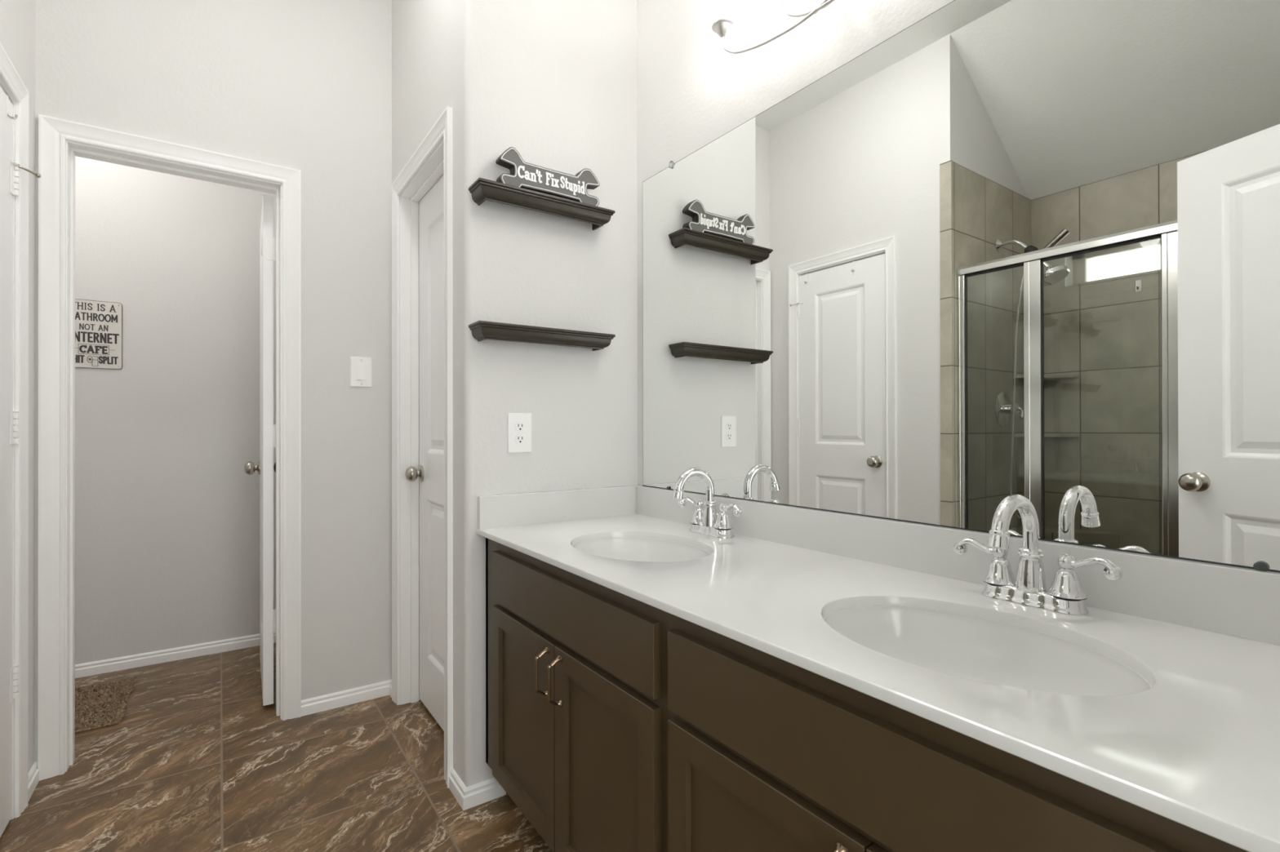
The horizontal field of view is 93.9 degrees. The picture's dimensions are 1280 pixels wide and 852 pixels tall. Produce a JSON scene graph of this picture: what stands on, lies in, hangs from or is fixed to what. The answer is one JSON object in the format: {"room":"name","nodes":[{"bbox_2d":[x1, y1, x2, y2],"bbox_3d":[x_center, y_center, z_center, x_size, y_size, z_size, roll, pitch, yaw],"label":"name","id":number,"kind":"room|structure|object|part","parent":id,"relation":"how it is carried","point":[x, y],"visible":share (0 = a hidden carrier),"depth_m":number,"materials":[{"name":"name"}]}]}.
{"room":"bathroom","nodes":[
{"label":"bathroom","id":0,"kind":"room"},
{"bbox_2d":[0,0,35,772],"bbox_3d":[-1.626,-0.385,1.381,0.120,2.994,1.151,0,0,-35],"label":"wall","id":1,"kind":"structure","parent":0,"point":[17,17],"depth_m":1.85,"materials":[{"name":"paint"}]},
{"bbox_2d":[0,85,19,838],"bbox_3d":[-1.629,0.096,1.454,0.159,2.010,0.584,0,0,-35],"label":"door","id":2,"kind":"structure","parent":1,"relation":"in","point":[9,173],"depth_m":1.65,"materials":[{"name":"white paint"}]},
{"bbox_2d":[6,94,17,119],"bbox_3d":[-1.752,-0.880,1.642,0.061,0.061,0.012,0,0,-35],"label":"hook","id":3,"kind":"object","parent":2,"relation":"attached to","point":[7,97],"visible":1,"depth_m":1.65,"materials":[{"name":"white plastic"}]},
{"bbox_2d":[11,160,40,177],"bbox_3d":[-1.763,-0.735,1.710,0.030,0.022,0.078,0,0,2],"label":"door stop","id":4,"kind":"object","parent":2,"relation":"attached to","point":[37,175],"visible":1,"depth_m":1.71,"materials":[{"name":"silver metal"}]},
{"bbox_3d":[-1.760,-0.734,1.717,0.010,0.013,0.046,0,0,19],"label":"stop arm","id":5,"kind":"part","parent":4,"relation":"part of","materials":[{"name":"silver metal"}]},
{"bbox_2d":[0,42,28,820],"bbox_3d":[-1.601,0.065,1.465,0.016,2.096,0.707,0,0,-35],"label":"trim","id":6,"kind":"structure","parent":1,"relation":"attached to","point":[9,75],"depth_m":1.72,"materials":[{"name":"white paint"}]},
{"bbox_2d":[28,761,39,800],"bbox_3d":[-1.584,1.084,1.436,0.013,0.057,1.100,0,0,-35],"label":"baseboard","id":7,"kind":"structure","parent":1,"relation":"attached to","point":[33,774],"depth_m":1.83,"materials":[{"name":"white paint"}]},
{"bbox_2d":[75,155,275,664],"bbox_3d":[-2.430,-0.283,2.780,1.660,2.800,0.105,0,0,-35],"label":"wall","id":8,"kind":"structure","parent":0,"point":[167,506],"depth_m":2.84,"materials":[{"name":"paint"}]},
{"bbox_2d":[75,298,122,369],"bbox_3d":[-2.457,-0.412,2.692,0.194,0.305,0.005,0,0,-35],"label":"sign","id":9,"kind":"object","parent":8,"relation":"attached to","point":[98,324],"visible":0.93,"depth_m":2.70,"materials":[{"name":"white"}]},
{"bbox_2d":[75,632,275,678],"bbox_3d":[-2.394,1.089,2.728,1.420,0.057,0.013,0,0,-35],"label":"baseboard","id":10,"kind":"structure","parent":8,"relation":"attached to","point":[82,670],"depth_m":2.83,"materials":[{"name":"white paint"}]},
{"bbox_2d":[34,0,391,761],"bbox_3d":[-1.620,-0.383,2.162,2.805,2.994,0.120,0,0,-35],"label":"wall","id":11,"kind":"structure","parent":0,"point":[305,86],"depth_m":2.34,"materials":[{"name":"paint"}]},
{"bbox_2d":[37,113,301,781],"bbox_3d":[-1.599,0.066,2.091,0.721,2.096,0.016,0,0,-35],"label":"trim","id":12,"kind":"structure","parent":11,"relation":"attached to","point":[53,132],"depth_m":1.92,"materials":[{"name":"white paint"}]},
{"bbox_2d":[65,140,282,772],"bbox_3d":[-1.639,0.092,2.147,0.621,2.045,0.119,0,0,-35],"label":"trim","id":13,"kind":"structure","parent":11,"relation":"attached to","point":[73,148],"depth_m":1.99,"materials":[{"name":"white paint"}]},
{"bbox_2d":[35,680,391,764],"bbox_3d":[-1.466,1.086,2.183,1.065,0.057,0.013,0,0,-35],"label":"baseboard","id":14,"kind":"structure","parent":11,"relation":"attached to","point":[348,697],"depth_m":2.38,"materials":[{"name":"white paint"}]},
{"bbox_2d":[244,194,275,706],"bbox_3d":[-1.618,0.093,2.590,0.159,2.008,0.580,0,0,-33],"label":"door","id":15,"kind":"structure","parent":11,"relation":"in","point":[265,467],"depth_m":2.36,"materials":[{"name":"white paint"}]},
{"bbox_3d":[-1.782,0.193,2.748,0.062,0.065,0.065,0,0,-33],"label":"knob","id":16,"kind":"part","parent":15,"relation":"part of","materials":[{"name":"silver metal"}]},
{"bbox_3d":[-1.701,0.193,2.802,0.062,0.065,0.065,0,0,-33],"label":"knob","id":17,"kind":"part","parent":15,"relation":"part of","materials":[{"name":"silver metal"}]},
{"bbox_2d":[350,356,372,387],"bbox_3d":[-1.130,-0.219,2.425,0.080,0.121,0.010,0,0,-35],"label":"light switch","id":18,"kind":"object","parent":11,"relation":"attached to","point":[361,371],"visible":1,"depth_m":2.42,"materials":[{"name":"white plastic"}]},
{"bbox_2d":[0,643,552,851],"bbox_3d":[-0.704,1.150,1.087,3.500,0.080,4.850,0,0,-35],"label":"floor","id":19,"kind":"structure","parent":0,"point":[196,761],"depth_m":1.88,"materials":[{"name":"brown tile"}]},
{"bbox_2d":[75,675,137,733],"bbox_3d":[-2.319,1.107,2.270,0.602,0.016,0.510,0,0,-35],"label":"bath rug","id":20,"kind":"object","parent":19,"relation":"on","point":[103,704],"visible":0.45,"depth_m":2.38,"materials":[{"name":"brown fabric"}]},
{"bbox_2d":[485,537,1248,851],"bbox_3d":[0.245,0.713,1.210,0.598,0.792,1.738,0,0,-35],"label":"vanity cabinet","id":21,"kind":"object","parent":19,"relation":"on","point":[615,722],"visible":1,"depth_m":0.94,"materials":[{"name":"brown wood"}]},
{"bbox_3d":[-0.300,0.746,1.538,0.018,0.478,0.382,0,0,-35],"label":"cabinet door","id":22,"kind":"part","parent":21,"relation":"part of","materials":[{"name":"brown wood"}]},
{"bbox_3d":[-0.228,0.576,1.393,0.034,0.119,0.018,0,0,-35],"label":"pull handle","id":23,"kind":"part","parent":21,"relation":"part of","materials":[{"name":"grey metal"}]},
{"bbox_3d":[-0.191,0.576,1.341,0.034,0.119,0.018,0,0,-35],"label":"pull handle","id":24,"kind":"part","parent":21,"relation":"part of","materials":[{"name":"grey metal"}]},
{"bbox_3d":[-0.190,0.420,1.381,0.018,0.135,0.768,0,0,-35],"label":"drawer","id":25,"kind":"part","parent":21,"relation":"part of","materials":[{"name":"brown wood"}]},
{"bbox_3d":[-0.079,0.744,1.223,0.018,0.478,0.382,0,0,-35],"label":"cabinet door","id":26,"kind":"part","parent":21,"relation":"part of","materials":[{"name":"brown wood"}]},
{"bbox_3d":[0.165,0.743,0.875,0.018,0.478,0.382,0,0,-35],"label":"cabinet door","id":27,"kind":"part","parent":21,"relation":"part of","materials":[{"name":"brown wood"}]},
{"bbox_3d":[0.238,0.574,0.730,0.034,0.119,0.018,0,0,-35],"label":"pull handle","id":28,"kind":"part","parent":21,"relation":"part of","materials":[{"name":"grey metal"}]},
{"bbox_3d":[0.387,0.742,0.560,0.018,0.478,0.382,0,0,-35],"label":"cabinet door","id":29,"kind":"part","parent":21,"relation":"part of","materials":[{"name":"brown wood"}]},
{"bbox_2d":[476,484,1279,851],"bbox_3d":[0.268,0.321,1.199,0.580,0.234,1.787,0,0,-35],"label":"countertop","id":30,"kind":"structure","parent":21,"relation":"on","point":[1162,699],"depth_m":0.91,"materials":[{"name":"white stone"}]},
{"bbox_2d":[572,537,711,562],"bbox_3d":[-0.001,0.379,1.523,0.331,0.122,0.439,0,0,-35],"label":"sink basin","id":31,"kind":"object","parent":30,"relation":"in","point":[651,549],"depth_m":1.68,"materials":[{"name":"white ceramic"}]},
{"bbox_2d":[671,467,742,538],"bbox_3d":[0.191,0.208,1.668,0.187,0.187,0.187,0,0,10],"label":"sink faucet","id":32,"kind":"object","parent":30,"relation":"on","point":[705,522],"visible":1,"depth_m":1.65,"materials":[{"name":"silver metal"}]},
{"bbox_3d":[0.148,0.223,1.739,0.025,0.033,0.090,0,0,-44],"label":"lever handle","id":33,"kind":"part","parent":32,"relation":"part of","materials":[{"name":"silver metal"}]},
{"bbox_3d":[0.150,0.163,1.640,0.136,0.097,0.024,0,0,-35],"label":"spout","id":34,"kind":"part","parent":32,"relation":"part of","materials":[{"name":"silver metal"}]},
{"bbox_3d":[0.196,0.243,1.672,0.045,0.069,0.045,0,0,-35],"label":"spout","id":35,"kind":"part","parent":32,"relation":"part of","materials":[{"name":"silver metal"}]},
{"bbox_3d":[0.199,0.289,1.674,0.062,0.024,0.158,0,0,-35],"label":"plate","id":36,"kind":"part","parent":32,"relation":"part of","materials":[{"name":"silver metal"}]},
{"bbox_3d":[0.243,0.222,1.604,0.025,0.033,0.090,0,0,-26],"label":"lever handle","id":37,"kind":"part","parent":32,"relation":"part of","materials":[{"name":"silver metal"}]},
{"bbox_2d":[823,605,1151,696],"bbox_3d":[0.464,0.376,0.860,0.331,0.122,0.439,0,0,-35],"label":"sink basin","id":38,"kind":"object","parent":30,"relation":"in","point":[968,642],"depth_m":0.96,"materials":[{"name":"white ceramic"}]},
{"bbox_2d":[952,494,1123,615],"bbox_3d":[0.655,0.205,1.007,0.187,0.187,0.187,0,0,10],"label":"sink faucet","id":39,"kind":"object","parent":30,"relation":"on","point":[1066,595],"visible":1,"depth_m":0.99,"materials":[{"name":"silver metal"}]},
{"bbox_3d":[0.612,0.220,1.077,0.025,0.033,0.090,0,0,-44],"label":"lever handle","id":40,"kind":"part","parent":39,"relation":"part of","materials":[{"name":"silver metal"}]},
{"bbox_3d":[0.615,0.160,0.978,0.136,0.097,0.024,0,0,-35],"label":"spout","id":41,"kind":"part","parent":39,"relation":"part of","materials":[{"name":"silver metal"}]},
{"bbox_3d":[0.660,0.241,1.010,0.045,0.069,0.045,0,0,-35],"label":"spout","id":42,"kind":"part","parent":39,"relation":"part of","materials":[{"name":"silver metal"}]},
{"bbox_3d":[0.664,0.287,1.013,0.062,0.024,0.158,0,0,-35],"label":"plate","id":43,"kind":"part","parent":39,"relation":"part of","materials":[{"name":"silver metal"}]},
{"bbox_3d":[0.707,0.220,0.943,0.025,0.033,0.090,0,0,-26],"label":"lever handle","id":44,"kind":"part","parent":39,"relation":"part of","materials":[{"name":"silver metal"}]},
{"bbox_3d":[0.275,0.418,0.719,0.018,0.135,0.768,0,0,-35],"label":"drawer","id":45,"kind":"part","parent":21,"relation":"part of","materials":[{"name":"brown wood"}]},
{"bbox_2d":[391,0,447,183],"bbox_3d":[-0.773,-0.384,2.228,0.120,2.994,0.746,0,0,-35],"label":"wall","id":46,"kind":"structure","parent":0,"point":[419,27],"depth_m":2.20,"materials":[{"name":"paint"}]},
{"bbox_2d":[399,139,443,705],"bbox_3d":[-0.737,0.091,2.178,0.119,2.045,0.625,0,0,-35],"label":"trim","id":47,"kind":"structure","parent":46,"relation":"attached to","point":[431,171],"depth_m":2.40,"materials":[{"name":"white paint"}]},
{"bbox_2d":[391,106,453,788],"bbox_3d":[-0.793,0.065,2.139,0.016,2.096,0.727,0,0,-35],"label":"trim","id":48,"kind":"structure","parent":46,"relation":"attached to","point":[442,130],"depth_m":1.96,"materials":[{"name":"white paint"}]},
{"bbox_2d":[404,174,444,731],"bbox_3d":[-0.714,0.095,2.195,0.159,2.008,0.587,0,0,-35],"label":"door","id":49,"kind":"structure","parent":46,"relation":"in","point":[430,473],"depth_m":2.28,"materials":[{"name":"white paint"}]},
{"bbox_3d":[-0.896,0.190,2.370,0.062,0.065,0.065,0,0,-35],"label":"knob","id":50,"kind":"part","parent":49,"relation":"part of","materials":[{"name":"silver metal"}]},
{"bbox_2d":[389,680,466,811],"bbox_3d":[-0.772,1.084,2.111,0.013,0.057,0.929,0,0,-35],"label":"baseboard","id":51,"kind":"structure","parent":46,"relation":"attached to","point":[456,786],"depth_m":1.79,"materials":[{"name":"white paint"}]},
{"bbox_2d":[447,0,637,787],"bbox_3d":[-0.308,-0.385,1.994,0.611,2.994,0.170,0,0,-35],"label":"wall","id":52,"kind":"structure","parent":0,"point":[553,82],"depth_m":1.88,"materials":[{"name":"paint"}]},
{"bbox_2d":[462,777,506,810],"bbox_3d":[-0.460,1.083,1.770,0.131,0.057,0.013,0,0,-35],"label":"baseboard","id":53,"kind":"structure","parent":52,"relation":"attached to","point":[479,793],"depth_m":1.76,"materials":[{"name":"white paint"}]},
{"bbox_2d":[507,413,531,453],"bbox_3d":[-0.370,0.021,1.841,0.078,0.122,0.008,0,0,-35],"label":"power outlet","id":54,"kind":"object","parent":52,"relation":"attached to","point":[519,424],"visible":1,"depth_m":1.84,"materials":[{"name":"white plastic"}]},
{"bbox_2d":[515,435,525,444],"bbox_3d":[-0.368,0.041,1.839,0.034,0.028,0.002,0,0,-35],"label":"receptacle","id":55,"kind":"object","parent":54,"relation":"attached to","point":[519,439],"depth_m":1.84,"materials":[{"name":"white plastic"}]},
{"bbox_2d":[515,422,525,431],"bbox_3d":[-0.368,0.002,1.839,0.034,0.028,0.002,0,0,-35],"label":"receptacle","id":56,"kind":"object","parent":54,"relation":"attached to","point":[519,426],"depth_m":1.84,"materials":[{"name":"white plastic"}]},
{"bbox_2d":[468,177,615,230],"bbox_3d":[-0.292,-0.677,1.848,0.454,0.047,0.088,0,0,-35],"label":"wall shelf","id":57,"kind":"object","parent":52,"relation":"attached to","point":[482,189],"visible":1,"depth_m":1.80,"materials":[{"name":"black wood"}]},
{"bbox_2d":[495,146,599,206],"bbox_3d":[-0.279,-0.763,1.856,0.339,0.123,0.037,0,0,-35],"label":"sign","id":58,"kind":"object","parent":57,"relation":"on","point":[524,175],"visible":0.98,"depth_m":1.83,"materials":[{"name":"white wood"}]},
{"bbox_2d":[468,320,615,351],"bbox_3d":[-0.291,-0.274,1.847,0.454,0.047,0.088,0,0,-35],"label":"wall shelf","id":59,"kind":"object","parent":52,"relation":"attached to","point":[481,330],"visible":1,"depth_m":1.80,"materials":[{"name":"black wood"}]},
{"bbox_2d":[636,0,953,485],"bbox_3d":[0.294,-0.387,1.773,0.120,2.994,2.956,0,0,-35],"label":"wall","id":60,"kind":"structure","parent":0,"point":[691,91],"depth_m":1.75,"materials":[{"name":"paint"}]},
{"bbox_2d":[702,0,835,53],"bbox_3d":[0.413,-1.067,1.355,0.166,0.273,0.748,0,0,-35],"label":"vanity light","id":61,"kind":"object","parent":60,"relation":"attached to","point":[722,15],"visible":1,"depth_m":1.56,"materials":[{"name":"silver metal"}]},
{"bbox_3d":[0.222,-1.139,1.597,0.132,0.128,0.132,0,0,-35],"label":"lamp shade","id":62,"kind":"part","parent":61,"relation":"part of","materials":[{"name":"white glass"}]},
{"bbox_3d":[0.405,-1.006,1.401,0.085,0.143,0.140,0,0,-35],"label":"arm","id":63,"kind":"part","parent":61,"relation":"part of","materials":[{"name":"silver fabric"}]},
{"bbox_3d":[0.427,-1.006,1.330,0.062,0.143,0.160,0,0,-5],"label":"arm","id":64,"kind":"part","parent":61,"relation":"part of","materials":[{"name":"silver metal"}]},
{"bbox_3d":[0.479,-1.004,1.240,0.075,0.146,0.354,0,0,-22],"label":"arm","id":65,"kind":"part","parent":61,"relation":"part of","materials":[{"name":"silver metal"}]},
{"bbox_2d":[642,0,1279,573],"bbox_3d":[0.513,-0.321,1.350,0.006,1.050,1.748,0,0,-35],"label":"mirror panel","id":66,"kind":"object","parent":60,"relation":"attached to","point":[998,250],"visible":1,"depth_m":1.12,"materials":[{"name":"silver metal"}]},
{"bbox_2d":[668,160,673,168],"bbox_3d":[0.099,-0.844,1.929,0.006,0.022,0.022,0,0,-35],"label":"mirror clip","id":67,"kind":"object","parent":66,"relation":"attached to","point":[671,164],"visible":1,"depth_m":1.93,"materials":[{"name":"white plastic"}]},
{"bbox_2d":[1253,561,1268,571],"bbox_3d":[0.867,0.197,0.836,0.006,0.015,0.015,0,0,-35],"label":"mirror clip","id":68,"kind":"object","parent":66,"relation":"attached to","point":[1259,566],"visible":1,"depth_m":0.83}
]}

